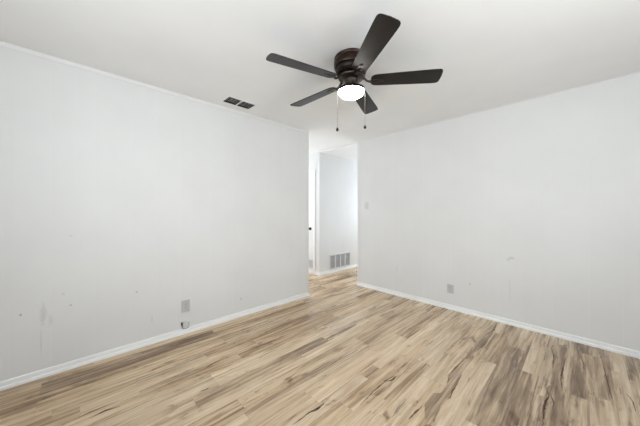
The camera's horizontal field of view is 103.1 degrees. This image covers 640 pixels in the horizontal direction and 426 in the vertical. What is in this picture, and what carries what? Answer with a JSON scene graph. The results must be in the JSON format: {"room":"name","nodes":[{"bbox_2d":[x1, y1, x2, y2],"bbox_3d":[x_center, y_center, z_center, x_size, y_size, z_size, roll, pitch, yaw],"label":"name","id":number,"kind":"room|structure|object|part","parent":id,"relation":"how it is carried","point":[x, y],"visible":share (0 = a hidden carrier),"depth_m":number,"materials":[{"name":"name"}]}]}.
{"room":"empty living room","nodes":[
{"label":"empty living room","id":0,"kind":"room"},
{"bbox_2d":[0,46,305,381],"bbox_3d":[-1.386,0.028,2.694,3.255,2.440,0.120,0,0,-44],"label":"wall","id":1,"kind":"structure","parent":0,"point":[122,203],"depth_m":2.27,"materials":[{"name":"white paint"}]},
{"bbox_2d":[0,41,308,133],"bbox_3d":[-1.337,-1.179,2.644,3.255,0.026,0.020,0,0,-44],"label":"trim","id":2,"kind":"structure","parent":1,"relation":"attached to","point":[4,44],"depth_m":2.27,"materials":[{"name":"white wood"}]},
{"bbox_2d":[0,292,309,390],"bbox_3d":[-2.221,1.219,3.571,3.273,0.058,2.578,0,0,-44],"label":"baseboard","id":3,"kind":"structure","parent":1,"relation":"attached to","point":[6,384],"depth_m":2.27,"materials":[{"name":"white wood"}]},
{"bbox_2d":[181,299,189,312],"bbox_3d":[-1.381,0.966,2.611,0.078,0.120,0.008,0,0,-44],"label":"wall outlet","id":4,"kind":"object","parent":1,"relation":"attached to","point":[185,305],"visible":1,"depth_m":2.61,"materials":[{"name":"grey plastic"}]},
{"bbox_2d":[181,320,189,328],"bbox_3d":[-1.376,1.155,2.600,0.078,0.070,0.028,0,0,-44],"label":"phone jack","id":5,"kind":"object","parent":1,"relation":"attached to","point":[184,324],"visible":1,"depth_m":2.60,"materials":[{"name":"white plastic"}]},
{"bbox_2d":[306,133,308,292],"bbox_3d":[-0.202,-0.001,3.783,0.051,2.382,0.051,0,0,-44],"label":"trim","id":6,"kind":"structure","parent":1,"relation":"attached to","point":[307,134],"depth_m":3.76,"materials":[{"name":"white paint"}]},
{"bbox_2d":[0,267,639,425],"bbox_3d":[0.696,1.298,3.560,7.690,0.100,6.890,0,0,-44],"label":"floor","id":7,"kind":"structure","parent":0,"point":[344,353],"depth_m":1.94,"materials":[{"name":"wood"}]},
{"bbox_2d":[0,0,639,160],"bbox_3d":[0.696,-1.232,3.560,7.690,0.120,6.890,0,0,-44],"label":"ceiling","id":8,"kind":"structure","parent":0,"point":[490,54],"depth_m":1.85,"materials":[{"name":"white paint"}]},
{"bbox_2d":[220,95,257,109],"bbox_3d":[-0.884,-1.271,2.780,0.349,0.166,0.209,0,0,-44],"label":"ceiling vent","id":9,"kind":"object","parent":8,"relation":"in","point":[228,99],"visible":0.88,"depth_m":2.82,"materials":[{"name":"white metal"}]},
{"bbox_2d":[266,13,442,130],"bbox_3d":[0.206,-0.908,1.989,1.282,0.568,1.244,0,0,-44],"label":"ceiling fan","id":10,"kind":"object","parent":8,"relation":"hanging from","point":[351,65],"visible":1,"depth_m":1.86,"materials":[{"name":"brown wood"}]},
{"bbox_3d":[-0.116,-1.009,1.768,0.514,0.035,0.138,0,0,-29],"label":"blade","id":11,"kind":"part","parent":10,"relation":"part of","materials":[{"name":"black wood"}]},
{"bbox_3d":[-0.056,-1.009,2.243,0.514,0.035,0.138,0,0,43],"label":"blade","id":12,"kind":"part","parent":10,"relation":"part of","materials":[{"name":"black wood"}]},
{"bbox_3d":[0.241,-0.908,1.964,0.198,0.056,0.198,0,0,-44],"label":"lamp shade","id":13,"kind":"part","parent":10,"relation":"part of","materials":[{"name":"white glass"}]},
{"bbox_3d":[0.414,-1.009,2.333,0.138,0.035,0.514,0,0,25],"label":"blade","id":14,"kind":"part","parent":10,"relation":"part of","materials":[{"name":"black wood"}]},
{"bbox_3d":[0.317,-1.009,1.565,0.138,0.035,0.514,0,0,-11],"label":"blade","id":15,"kind":"part","parent":10,"relation":"part of","materials":[{"name":"black wood"}]},
{"bbox_3d":[0.645,-1.009,1.914,0.514,0.035,0.138,0,0,7],"label":"blade","id":16,"kind":"part","parent":10,"relation":"part of","materials":[{"name":"black wood"}]},
{"bbox_2d":[324,154,356,270],"bbox_3d":[1.153,0.038,6.208,3.110,2.420,0.120,0,0,-44],"label":"wall","id":17,"kind":"structure","parent":0,"point":[340,174],"depth_m":5.43,"materials":[{"name":"white paint"}]},
{"bbox_2d":[315,264,356,275],"bbox_3d":[1.110,1.219,6.153,3.248,0.058,0.138,0,0,-44],"label":"baseboard","id":18,"kind":"structure","parent":17,"relation":"attached to","point":[354,265],"depth_m":5.29,"materials":[{"name":"white wood"}]},
{"bbox_2d":[329,251,349,269],"bbox_3d":[0.433,1.033,5.421,0.670,0.316,0.010,0,0,-44],"label":"air vent","id":19,"kind":"object","parent":17,"relation":"in","point":[339,260],"visible":1,"depth_m":5.40,"materials":[{"name":"white metal"}]},
{"bbox_2d":[309,74,639,350],"bbox_3d":[1.094,0.028,3.946,0.120,2.440,6.650,0,0,-44],"label":"wall","id":20,"kind":"structure","parent":0,"point":[530,210],"depth_m":2.75,"materials":[{"name":"white paint"}]},
{"bbox_2d":[309,173,312,269],"bbox_3d":[-0.396,0.199,5.398,0.098,1.974,0.752,0,0,-44],"label":"door","id":21,"kind":"structure","parent":20,"relation":"in","point":[311,174],"depth_m":5.19,"materials":[{"name":"white paint"}]},
{"bbox_2d":[309,170,314,273],"bbox_3d":[-0.382,0.201,5.412,0.064,2.095,0.870,0,0,-44],"label":"trim","id":22,"kind":"structure","parent":20,"relation":"attached to","point":[310,171],"depth_m":5.11,"materials":[{"name":"white wood"}]},
{"bbox_2d":[357,142,358,281],"bbox_3d":[0.661,0.004,4.324,0.036,2.372,0.036,0,0,-44],"label":"trim","id":23,"kind":"structure","parent":20,"relation":"attached to","point":[358,142],"depth_m":4.31,"materials":[{"name":"white paint"}]},
{"bbox_2d":[447,284,453,293],"bbox_3d":[1.671,0.985,3.257,0.008,0.112,0.078,0,0,-44],"label":"wall outlet","id":24,"kind":"object","parent":20,"relation":"attached to","point":[450,288],"visible":1,"depth_m":3.25,"materials":[{"name":"grey plastic"}]},
{"bbox_2d":[356,282,639,358],"bbox_3d":[3.152,1.219,4.042,3.248,0.058,3.928,0,0,-44],"label":"baseboard","id":25,"kind":"structure","parent":20,"relation":"attached to","point":[605,346],"depth_m":2.73,"materials":[{"name":"white wood"}]},
{"bbox_2d":[359,72,639,141],"bbox_3d":[2.000,-1.187,2.916,0.010,0.010,3.910,0,0,-44],"label":"trim","id":26,"kind":"structure","parent":20,"relation":"attached to","point":[638,72],"depth_m":2.74,"materials":[{"name":"white paint"}]}
]}

